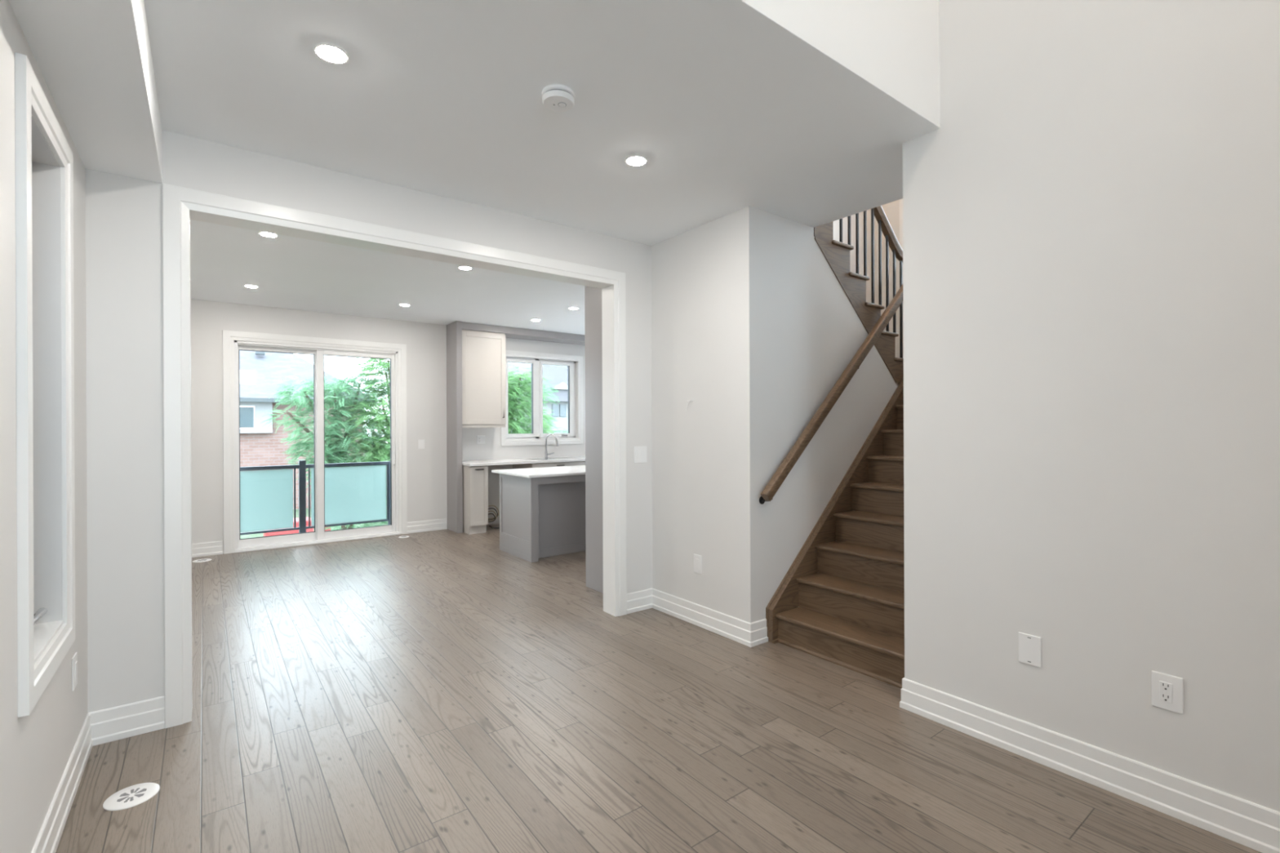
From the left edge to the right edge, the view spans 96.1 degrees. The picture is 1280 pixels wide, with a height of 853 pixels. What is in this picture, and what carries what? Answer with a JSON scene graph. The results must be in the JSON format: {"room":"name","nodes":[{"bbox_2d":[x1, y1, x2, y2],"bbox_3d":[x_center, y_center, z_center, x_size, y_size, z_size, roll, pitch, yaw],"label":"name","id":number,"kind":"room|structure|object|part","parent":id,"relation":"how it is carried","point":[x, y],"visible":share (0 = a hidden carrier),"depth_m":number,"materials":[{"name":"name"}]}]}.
{"room":"empty living room","nodes":[
{"label":"empty living room","id":0,"kind":"room"},
{"bbox_2d":[0,0,88,852],"bbox_3d":[-1.976,-1.328,1.819,0.140,5.400,10.380,0,0,-37],"label":"wall","id":1,"kind":"structure","parent":0,"point":[36,748],"depth_m":1.99,"materials":[{"name":"paint"}]},
{"bbox_2d":[14,52,75,717],"bbox_3d":[-1.936,-0.111,1.792,0.162,1.791,0.701,0,0,-37],"label":"window","id":2,"kind":"structure","parent":1,"relation":"in","point":[42,647],"depth_m":1.60,"materials":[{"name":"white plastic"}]},
{"bbox_3d":[-2.002,0.652,1.882,0.046,0.066,0.186,0,0,-28],"label":"crank handle","id":3,"kind":"part","parent":2,"relation":"part of","materials":[{"name":"metal"}]},
{"bbox_3d":[-1.918,0.691,1.804,0.089,0.013,0.525,0,0,-37],"label":"sill","id":4,"kind":"part","parent":2,"relation":"part of","materials":[{"name":"white wood"}]},
{"bbox_2d":[71,652,77,691],"bbox_3d":[-2.170,0.940,2.212,0.008,0.125,0.078,0,0,-37],"label":"wall outlet","id":5,"kind":"object","parent":1,"relation":"attached to","point":[74,660],"visible":1,"depth_m":2.19,"materials":[{"name":"plastic"}]},
{"bbox_2d":[75,661,77,681],"bbox_3d":[-2.168,0.940,2.213,0.004,0.068,0.033,0,0,-37],"label":"receptacle","id":6,"kind":"object","parent":5,"relation":"attached to","point":[76,662],"depth_m":2.21,"materials":[{"name":"plastic"}]},
{"bbox_2d":[31,696,164,852],"bbox_3d":[-0.516,1.295,0.237,0.258,0.143,5.807,0,0,-37],"label":"baseboard","id":7,"kind":"structure","parent":1,"relation":"attached to","point":[129,720],"depth_m":2.44,"materials":[{"name":"white wood"}]},
{"bbox_2d":[190,298,585,554],"bbox_3d":[-2.335,0.006,7.966,6.702,2.726,0.140,0,0,-37],"label":"wall","id":8,"kind":"structure","parent":0,"point":[426,343],"depth_m":7.31,"materials":[{"name":"paint"}]},
{"bbox_2d":[191,541,222,557],"bbox_3d":[-3.484,1.305,4.405,0.559,0.143,4.145,0,0,-37],"label":"baseboard","id":9,"kind":"structure","parent":8,"relation":"attached to","point":[208,548],"depth_m":6.14,"materials":[{"name":"white wood"}]},
{"bbox_2d":[222,329,407,554],"bbox_3d":[-3.787,0.165,6.850,1.906,2.425,0.185,0,0,-37],"label":"door","id":10,"kind":"structure","parent":8,"relation":"in","point":[233,341],"depth_m":6.81,"materials":[{"name":"white plastic"}]},
{"bbox_3d":[-4.151,0.212,6.634,0.808,2.260,0.044,0,0,-37],"label":"fixed panel","id":11,"kind":"part","parent":10,"relation":"part of","materials":[{"name":"clear glass"}]},
{"bbox_3d":[-3.478,0.212,7.081,0.880,2.255,0.044,0,0,-37],"label":"sliding panel","id":12,"kind":"part","parent":10,"relation":"part of","materials":[{"name":"clear glass"}]},
{"bbox_3d":[-3.117,0.403,7.294,0.028,0.220,0.052,0,0,-37],"label":"handle","id":13,"kind":"part","parent":10,"relation":"part of","materials":[{"name":"white plastic"}]},
{"bbox_2d":[417,439,424,448],"bbox_3d":[-2.842,0.230,7.488,0.080,0.122,0.009,0,0,-37],"label":"light switch","id":14,"kind":"object","parent":8,"relation":"attached to","point":[420,442],"visible":1,"depth_m":7.48,"materials":[{"name":"plastic"}]},
{"bbox_2d":[407,518,447,533],"bbox_3d":[-2.781,1.300,7.527,0.514,0.143,0.017,0,0,-37],"label":"baseboard","id":15,"kind":"structure","parent":8,"relation":"attached to","point":[437,524],"depth_m":7.52,"materials":[{"name":"white wood"}]},
{"bbox_2d":[476,435,484,444],"bbox_3d":[-2.201,0.184,7.974,0.120,0.115,0.009,0,0,-37],"label":"wall outlet","id":16,"kind":"object","parent":8,"relation":"attached to","point":[480,439],"visible":1,"depth_m":7.97,"materials":[{"name":"plastic"}]},
{"bbox_2d":[462,329,506,427],"bbox_3d":[-2.164,-0.624,7.765,0.612,1.275,0.390,0,0,-37],"label":"upper cabinet","id":17,"kind":"object","parent":8,"relation":"attached to","point":[483,353],"visible":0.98,"depth_m":7.64,"materials":[{"name":"white paint"}]},
{"bbox_3d":[-2.077,-0.006,7.654,0.612,0.039,0.020,0,0,-37],"label":"light rail","id":18,"kind":"part","parent":17,"relation":"part of","materials":[{"name":"white paint"}]},
{"bbox_2d":[500,350,583,445],"bbox_3d":[-1.471,-0.410,8.609,1.359,1.364,0.160,0,0,-37],"label":"window","id":19,"kind":"structure","parent":8,"relation":"in","point":[536,437],"depth_m":8.60,"materials":[{"name":"white plastic"}]},
{"bbox_3d":[-1.751,-0.411,8.425,0.465,1.135,0.055,0,0,-37],"label":"sash","id":20,"kind":"part","parent":19,"relation":"part of","materials":[{"name":"white plastic"}]},
{"bbox_3d":[-1.758,-0.413,8.420,0.389,1.040,0.005,0,0,-37],"label":"pane","id":21,"kind":"part","parent":19,"relation":"part of","materials":[{"name":"clear glass"}]},
{"bbox_3d":[-1.454,0.185,8.590,1.195,0.013,0.079,0,0,-37],"label":"sill","id":22,"kind":"part","parent":19,"relation":"part of","materials":[{"name":"white wood"}]},
{"bbox_3d":[-1.269,-0.413,8.790,0.585,1.135,0.055,0,0,-37],"label":"sash","id":23,"kind":"part","parent":19,"relation":"part of","materials":[{"name":"white plastic"}]},
{"bbox_2d":[84,129,871,712],"bbox_3d":[0.007,-1.338,4.369,6.102,5.400,0.138,0,0,-37],"label":"wall","id":24,"kind":"structure","parent":0,"point":[124,335],"depth_m":2.61,"materials":[{"name":"paint"}]},
{"bbox_2d":[162,182,626,728],"bbox_3d":[-1.184,0.129,3.464,2.589,2.477,0.179,0,0,-37],"label":"trim","id":25,"kind":"structure","parent":24,"relation":"attached to","point":[180,205],"depth_m":2.85,"materials":[{"name":"white wood"}]},
{"bbox_2d":[634,445,646,462],"bbox_3d":[0.005,0.207,4.271,0.118,0.122,0.009,0,0,-37],"label":"light switch","id":26,"kind":"object","parent":24,"relation":"attached to","point":[640,452],"visible":1,"depth_m":4.27,"materials":[{"name":"plastic"}]},
{"bbox_2d":[626,588,768,647],"bbox_3d":[0.353,1.290,3.915,1.041,0.143,0.248,0,0,44],"label":"baseboard","id":27,"kind":"structure","parent":24,"relation":"attached to","point":[754,633],"depth_m":3.90,"materials":[{"name":"white wood"}]},
{"bbox_2d":[507,362,568,433],"bbox_3d":[-7.380,-1.545,59.584,13.800,11.400,10.100,0,0,-37],"label":"sky","id":28,"kind":"structure","parent":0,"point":[556,375],"depth_m":53.81,"materials":[{"name":"white"}]},
{"bbox_2d":[551,382,568,390],"bbox_3d":[-7.341,-3.791,53.723,2.000,0.700,0.700,0,0,-37],"label":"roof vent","id":29,"kind":"object","parent":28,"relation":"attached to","point":[561,385],"depth_m":53.37,"materials":[{"name":"white"}]},
{"bbox_2d":[143,0,939,334],"bbox_3d":[-0.459,-1.513,5.365,6.842,0.300,6.559,0,0,-37],"label":"ceiling","id":30,"kind":"structure","parent":0,"point":[729,110],"depth_m":2.57,"materials":[{"name":"paint"}]},
{"bbox_2d":[8,0,162,182],"bbox_3d":[-1.636,-1.234,1.698,0.255,0.244,2.136,0,0,-37],"label":"ceiling","id":31,"kind":"structure","parent":30,"relation":"attached to","point":[94,57],"depth_m":1.84,"materials":[{"name":"paint"}]},
{"bbox_2d":[244,284,257,288],"bbox_3d":[-3.734,-1.344,5.530,0.112,0.010,0.112,0,0,-37],"label":"recessed light","id":32,"kind":"object","parent":30,"relation":"in","point":[246,286],"visible":1,"depth_m":5.51,"materials":[{"name":"white plastic"}]},
{"bbox_2d":[258,231,277,237],"bbox_3d":[-2.611,-1.348,4.047,0.112,0.010,0.112,0,0,-37],"label":"recessed light","id":33,"kind":"object","parent":30,"relation":"in","point":[263,233],"visible":0.89,"depth_m":4.04,"materials":[{"name":"white plastic"}]},
{"bbox_2d":[260,232,275,236],"bbox_3d":[-2.611,-1.346,4.047,0.095,0.007,0.095,0,0,-37],"label":"diffuser","id":34,"kind":"object","parent":33,"relation":"attached to","point":[267,234],"depth_m":4.03,"materials":[{"name":"white plastic"}]},
{"bbox_2d":[314,42,348,63],"bbox_3d":[-1.121,-1.353,2.092,0.112,0.010,0.112,0,0,-37],"label":"recessed light","id":35,"kind":"object","parent":30,"relation":"in","point":[331,53],"visible":1,"depth_m":2.08,"materials":[{"name":"white plastic"}]},
{"bbox_2d":[316,45,346,62],"bbox_3d":[-1.121,-1.351,2.092,0.095,0.007,0.095,0,0,-37],"label":"diffuser","id":36,"kind":"object","parent":35,"relation":"attached to","point":[331,54],"depth_m":2.08,"materials":[{"name":"white plastic"}]},
{"bbox_2d":[399,303,409,306],"bbox_3d":[-2.615,-1.349,6.402,0.112,0.010,0.112,0,0,-37],"label":"recessed light","id":37,"kind":"object","parent":30,"relation":"in","point":[402,304],"visible":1,"depth_m":6.38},
{"bbox_2d":[457,265,471,270],"bbox_3d":[-1.494,-1.353,4.918,0.112,0.010,0.112,0,0,-37],"label":"recessed light","id":38,"kind":"object","parent":30,"relation":"in","point":[464,268],"visible":0.98,"depth_m":4.90,"materials":[{"name":"white plastic"}]},
{"bbox_2d":[459,266,471,269],"bbox_3d":[-1.494,-1.351,4.918,0.095,0.007,0.095,0,0,-37],"label":"diffuser","id":39,"kind":"object","parent":38,"relation":"attached to","point":[461,268],"depth_m":4.90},
{"bbox_2d":[462,321,585,345],"bbox_3d":[-1.127,-1.315,8.567,3.242,0.093,0.365,0,0,-37],"label":"soffit","id":40,"kind":"object","parent":30,"relation":"attached to","point":[510,332],"visible":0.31,"depth_m":8.11,"materials":[{"name":"grey paint"}]},
{"bbox_2d":[542,84,574,111],"bbox_3d":[-0.334,-1.336,2.354,0.133,0.050,0.133,0,0,-37],"label":"smoke detector","id":41,"kind":"object","parent":30,"relation":"attached to","point":[555,97],"visible":1,"depth_m":2.32,"materials":[{"name":"plastic"}]},
{"bbox_2d":[568,306,578,309],"bbox_3d":[-0.764,-1.357,6.619,0.112,0.010,0.112,0,0,-37],"label":"recessed light","id":42,"kind":"object","parent":30,"relation":"in","point":[570,308],"visible":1,"depth_m":6.59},
{"bbox_2d":[625,155,647,165],"bbox_3d":[-0.019,-1.358,2.946,0.112,0.010,0.112,0,0,-37],"label":"recessed light","id":43,"kind":"object","parent":30,"relation":"in","point":[633,160],"visible":1,"depth_m":2.93,"materials":[{"name":"white plastic"}]},
{"bbox_2d":[55,523,1261,852],"bbox_3d":[0.468,1.421,3.663,6.242,0.120,10.380,0,0,-37],"label":"floor","id":44,"kind":"structure","parent":0,"point":[446,691],"depth_m":2.47,"materials":[{"name":"brown wood"}]},
{"bbox_2d":[102,782,159,811],"bbox_3d":[-1.881,1.368,2.132,0.158,0.006,0.158,0,0,-37],"label":"floor vent","id":45,"kind":"object","parent":44,"relation":"in","point":[132,796],"visible":1,"depth_m":2.12,"materials":[{"name":"plastic"}]},
{"bbox_2d":[192,558,211,562],"bbox_3d":[-4.497,1.376,5.912,0.158,0.006,0.158,0,0,-37],"label":"floor vent","id":46,"kind":"object","parent":44,"relation":"in","point":[205,559],"visible":1,"depth_m":5.91,"materials":[{"name":"plastic"}]},
{"bbox_2d":[446,320,462,533],"bbox_3d":[-2.436,0.007,7.557,0.072,2.725,0.390,0,0,-37],"label":"end panel","id":47,"kind":"object","parent":44,"relation":"on","point":[454,330],"visible":1,"depth_m":7.44,"materials":[{"name":"grey paint"}]},
{"bbox_2d":[462,465,488,534],"bbox_3d":[-2.221,0.935,7.561,0.238,0.868,0.640,0,0,-37],"label":"base cabinet","id":48,"kind":"object","parent":44,"relation":"on","point":[475,478],"visible":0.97,"depth_m":7.34,"materials":[{"name":"white paint"}]},
{"bbox_3d":[-2.052,0.885,7.336,0.234,0.753,0.019,0,0,-37],"label":"door","id":49,"kind":"part","parent":48,"relation":"part of","materials":[{"name":"white paint"}]},
{"bbox_2d":[462,456,585,466],"bbox_3d":[-1.036,0.478,8.459,3.241,0.035,0.639,0,0,-37],"label":"countertop","id":50,"kind":"structure","parent":48,"relation":"on","point":[506,461],"depth_m":7.78,"materials":[{"name":"white stone"}]},
{"bbox_2d":[544,434,558,457],"bbox_3d":[-1.298,0.285,8.460,0.207,0.352,0.088,0,0,0],"label":"faucet","id":51,"kind":"object","parent":50,"relation":"on","point":[546,454],"visible":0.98,"depth_m":8.43,"materials":[{"name":"metal"}]},
{"bbox_2d":[524,457,578,460],"bbox_3d":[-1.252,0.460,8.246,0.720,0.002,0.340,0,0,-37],"label":"undermount sink","id":52,"kind":"object","parent":50,"relation":"in","point":[560,457],"visible":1,"depth_m":8.28,"materials":[{"name":"metal"}]},
{"bbox_2d":[488,505,499,528],"bbox_3d":[-1.955,1.215,7.749,0.261,0.298,0.235,0,0,-37],"label":"coil","id":53,"kind":"object","parent":44,"relation":"on","point":[492,519],"visible":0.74,"depth_m":7.76,"materials":[{"name":"black rubber"}]},
{"bbox_2d":[499,473,586,562],"bbox_3d":[-0.374,0.935,6.803,2.388,0.853,0.778,0,0,-37],"label":"kitchen island","id":54,"kind":"object","parent":44,"relation":"on","point":[544,517],"visible":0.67,"depth_m":6.09,"materials":[{"name":"grey paint"}]},
{"bbox_3d":[-1.319,0.940,6.088,0.019,0.853,0.778,0,0,-37],"label":"panel","id":55,"kind":"part","parent":54,"relation":"part of","materials":[{"name":"grey paint"}]},
{"bbox_3d":[-1.093,0.939,5.857,0.060,0.853,0.138,0,0,-37],"label":"corner post","id":56,"kind":"part","parent":54,"relation":"part of","materials":[{"name":"grey paint"}]},
{"bbox_2d":[491,465,585,478],"bbox_3d":[-0.377,0.496,6.854,2.528,0.025,0.935,0,0,-37],"label":"island countertop","id":57,"kind":"structure","parent":54,"relation":"on","point":[529,473],"depth_m":6.23,"materials":[{"name":"white stone"}]},
{"bbox_3d":[-0.226,0.974,6.592,2.206,0.775,0.012,0,0,-37],"label":"recess panel","id":58,"kind":"part","parent":54,"relation":"part of","materials":[{"name":"grey paint"}]},
{"bbox_2d":[512,461,585,469],"bbox_3d":[-1.286,0.931,8.270,0.870,0.868,0.640,0,0,-37],"label":"base cabinet","id":59,"kind":"object","parent":44,"relation":"on","point":[573,463],"visible":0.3,"depth_m":8.02,"materials":[{"name":"white paint"}]},
{"bbox_3d":[-1.116,0.881,8.045,0.866,0.753,0.019,0,0,-37],"label":"door","id":60,"kind":"part","parent":59,"relation":"part of","materials":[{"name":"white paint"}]},
{"bbox_2d":[584,285,603,593],"bbox_3d":[0.105,-0.001,4.948,0.958,2.725,0.628,0,0,-37],"label":"wall","id":61,"kind":"structure","parent":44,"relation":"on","point":[593,295],"depth_m":4.80,"materials":[{"name":"grey paint"}]},
{"bbox_2d":[765,377,904,688],"bbox_3d":[1.936,0.430,4.509,2.864,1.848,1.954,0,0,-37],"label":"staircase","id":62,"kind":"structure","parent":44,"relation":"on","point":[846,581],"depth_m":3.66,"materials":[{"name":"brown wood"}]},
{"bbox_3d":[1.133,1.347,3.256,0.052,0.022,0.929,0,0,-37],"label":"shoe molding","id":63,"kind":"part","parent":62,"relation":"part of","materials":[{"name":"brown wood"}]},
{"bbox_2d":[651,205,898,622],"bbox_3d":[1.264,-0.006,4.619,2.207,2.726,0.977,0,0,-37],"label":"wall","id":64,"kind":"structure","parent":0,"point":[752,324],"depth_m":3.86,"materials":[{"name":"paint"}]},
{"bbox_2d":[693,554,702,573],"bbox_3d":[0.393,0.941,3.940,0.008,0.125,0.078,0,0,-37],"label":"wall outlet","id":65,"kind":"object","parent":64,"relation":"attached to","point":[697,558],"visible":1,"depth_m":3.93,"materials":[{"name":"plastic"}]},
{"bbox_2d":[695,558,698,568],"bbox_3d":[0.391,0.941,3.939,0.002,0.068,0.033,0,0,-37],"label":"receptacle","id":66,"kind":"object","parent":65,"relation":"attached to","point":[696,559],"depth_m":3.94,"materials":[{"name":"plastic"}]},
{"bbox_2d":[759,284,902,504],"bbox_3d":[1.516,-0.421,4.134,1.950,1.815,0.101,0,0,-37],"label":"handrail","id":67,"kind":"object","parent":64,"relation":"attached to","point":[782,472],"visible":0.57,"depth_m":3.91,"materials":[{"name":"brown wood"}]},
{"bbox_2d":[813,221,903,384],"bbox_3d":[1.479,-0.826,4.772,1.430,1.384,0.992,0,0,-37],"label":"staircase","id":68,"kind":"structure","parent":64,"relation":"on","point":[837,254],"depth_m":4.27,"materials":[{"name":"brown wood"}]},
{"bbox_2d":[839,205,902,358],"bbox_3d":[1.751,-1.387,4.395,1.353,2.065,0.062,0,0,-37],"label":"stair railing","id":69,"kind":"object","parent":68,"relation":"on","point":[884,226],"visible":0.3,"depth_m":4.48,"materials":[{"name":"black metal"}]},
{"bbox_3d":[1.745,-1.882,4.391,1.342,1.075,0.062,0,0,-37],"label":"handrail","id":70,"kind":"part","parent":69,"relation":"part of","materials":[{"name":"brown wood"}]},
{"bbox_2d":[741,0,939,127],"bbox_3d":[0.105,-2.700,1.742,3.095,2.673,0.101,0,0,-37],"label":"wall","id":71,"kind":"structure","parent":0,"point":[851,33],"depth_m":2.34,"materials":[{"name":"paint"}]},
{"bbox_2d":[874,199,903,358],"bbox_3d":[4.278,-1.355,3.868,0.100,5.400,6.095,0,0,-37],"label":"wall","id":72,"kind":"structure","parent":0,"point":[891,210],"depth_m":5.99,"materials":[{"name":"paint"}]},
{"bbox_2d":[899,198,902,248],"bbox_3d":[3.124,-2.451,5.383,0.100,2.300,1.400,0,0,-37],"label":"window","id":73,"kind":"structure","parent":72,"relation":"in","point":[901,199],"depth_m":5.89,"materials":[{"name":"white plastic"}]},
{"bbox_2d":[902,0,1279,812],"bbox_3d":[3.673,-1.351,2.093,3.007,5.400,3.997,0,0,-37],"label":"wall","id":74,"kind":"structure","parent":0,"point":[1091,211],"depth_m":2.17,"materials":[{"name":"paint"}]},
{"bbox_2d":[1017,631,1040,667],"bbox_3d":[1.594,0.913,2.356,0.007,0.122,0.081,0,0,-37],"label":"blank plate","id":75,"kind":"object","parent":74,"relation":"attached to","point":[1029,646],"visible":1,"depth_m":2.35,"materials":[{"name":"plastic"}]},
{"bbox_2d":[899,677,1279,852],"bbox_3d":[2.483,1.283,1.291,0.157,0.143,3.864,0,0,-37],"label":"baseboard","id":76,"kind":"structure","parent":74,"relation":"attached to","point":[1256,827],"depth_m":2.14,"materials":[{"name":"white wood"}]},
{"bbox_2d":[1151,671,1183,714],"bbox_3d":[1.848,0.932,2.018,0.009,0.124,0.083,0,0,-37],"label":"wall outlet","id":77,"kind":"object","parent":74,"relation":"attached to","point":[1166,690],"visible":1,"depth_m":2.02,"materials":[{"name":"plastic"}]},
{"bbox_2d":[1159,680,1172,703],"bbox_3d":[1.844,0.932,2.020,0.004,0.068,0.033,0,0,-37],"label":"receptacle","id":78,"kind":"object","parent":77,"relation":"attached to","point":[1165,686],"depth_m":2.02,"materials":[{"name":"plastic"}]},
{"label":"outside","id":79,"kind":"structure","parent":0,"visible":0},
{"bbox_3d":[-3.865,1.581,7.099,2.800,0.290,0.330,0,0,-37],"label":"balcony ledge","id":80,"kind":"object","parent":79,"visible":0},
{"bbox_2d":[240,460,391,535],"bbox_3d":[-3.922,0.952,7.088,1.800,1.088,0.068,0,0,-37],"label":"balcony railing","id":81,"kind":"object","parent":80,"relation":"on","point":[357,493],"visible":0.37,"depth_m":7.00,"materials":[{"name":"glass"}]},
{"bbox_3d":[-4.381,0.862,6.741,0.550,0.703,0.008,0,0,-37],"label":"glass panel","id":82,"kind":"part","parent":81,"relation":"part of","materials":[{"name":"teal glass"}]},
{"bbox_3d":[-4.361,1.231,6.755,0.635,0.025,0.030,0,0,-37],"label":"rail","id":83,"kind":"part","parent":81,"relation":"part of","materials":[{"name":"metal"}]},
{"bbox_3d":[-4.084,0.953,6.965,0.069,1.088,0.068,0,0,-37],"label":"post","id":84,"kind":"part","parent":81,"relation":"part of","materials":[{"name":"metal"}]},
{"bbox_3d":[-3.924,0.483,7.088,1.800,0.043,0.040,0,0,-37],"label":"rail","id":85,"kind":"part","parent":81,"relation":"part of","materials":[{"name":"metal"}]},
{"bbox_3d":[-3.651,1.227,7.293,1.022,0.025,0.030,0,0,-37],"label":"rail","id":86,"kind":"part","parent":81,"relation":"part of","materials":[{"name":"metal"}]},
{"bbox_3d":[-3.668,0.858,7.280,0.858,0.703,0.008,0,0,-37],"label":"glass panel","id":87,"kind":"part","parent":81,"relation":"part of","materials":[{"name":"teal glass"}]},
{"bbox_3d":[-3.280,0.983,7.574,0.060,1.020,0.060,0,0,-37],"label":"post","id":88,"kind":"part","parent":81,"relation":"part of","materials":[{"name":"metal"}]},
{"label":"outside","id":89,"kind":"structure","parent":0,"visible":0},
{"bbox_2d":[240,450,390,538],"bbox_3d":[-32.855,4.352,68.243,150.000,0.200,131.510,0,0,-37],"label":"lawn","id":90,"kind":"structure","parent":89,"point":[260,535],"depth_m":24.08,"materials":[{"name":"green plant"}]},
{"bbox_2d":[263,516,313,536],"bbox_3d":[-12.009,3.700,19.685,1.400,1.000,0.900,0,0,-37],"label":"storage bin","id":91,"kind":"object","parent":90,"relation":"on","point":[268,534],"visible":0.07,"depth_m":19.38,"materials":[{"name":"red plastic"}]},
{"bbox_2d":[239,350,373,509],"bbox_3d":[-24.407,-0.482,30.439,17.050,9.450,11.800,0,0,-37],"label":"house","id":92,"kind":"structure","parent":90,"relation":"on","point":[260,446],"depth_m":28.95,"materials":[{"name":"red brick"}]},
{"bbox_2d":[255,351,265,355],"bbox_3d":[-20.202,-3.889,30.622,0.400,0.130,0.400,0,0,-37],"label":"roof vent","id":93,"kind":"object","parent":92,"relation":"attached to","point":[256,353],"depth_m":30.49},
{"bbox_2d":[259,367,390,530],"bbox_3d":[-6.733,1.421,13.117,2.044,5.546,3.115,0,0,24],"label":"leafy tree","id":94,"kind":"object","parent":90,"relation":"on","point":[331,455],"visible":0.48,"depth_m":12.74,"materials":[{"name":"green plant"}]},
{"bbox_2d":[329,356,390,508],"bbox_3d":[-5.570,0.925,13.814,3.448,6.527,1.925,0,0,-40],"label":"leafy tree","id":95,"kind":"object","parent":90,"relation":"on","point":[385,365],"visible":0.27,"depth_m":13.09,"materials":[{"name":"green plant"}]},
{"bbox_2d":[507,364,555,434],"bbox_3d":[-3.414,1.268,15.422,1.989,5.822,2.780,0,0,38],"label":"leafy tree","id":96,"kind":"object","parent":90,"relation":"on","point":[519,415],"visible":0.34,"depth_m":15.33,"materials":[{"name":"green plant"}]},
{"bbox_2d":[516,380,568,433],"bbox_3d":[-2.655,1.402,17.007,1.618,5.547,2.390,0,0,31],"label":"leafy tree","id":97,"kind":"object","parent":90,"relation":"on","point":[548,391],"visible":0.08,"depth_m":16.83,"materials":[{"name":"green plant"}]}
]}

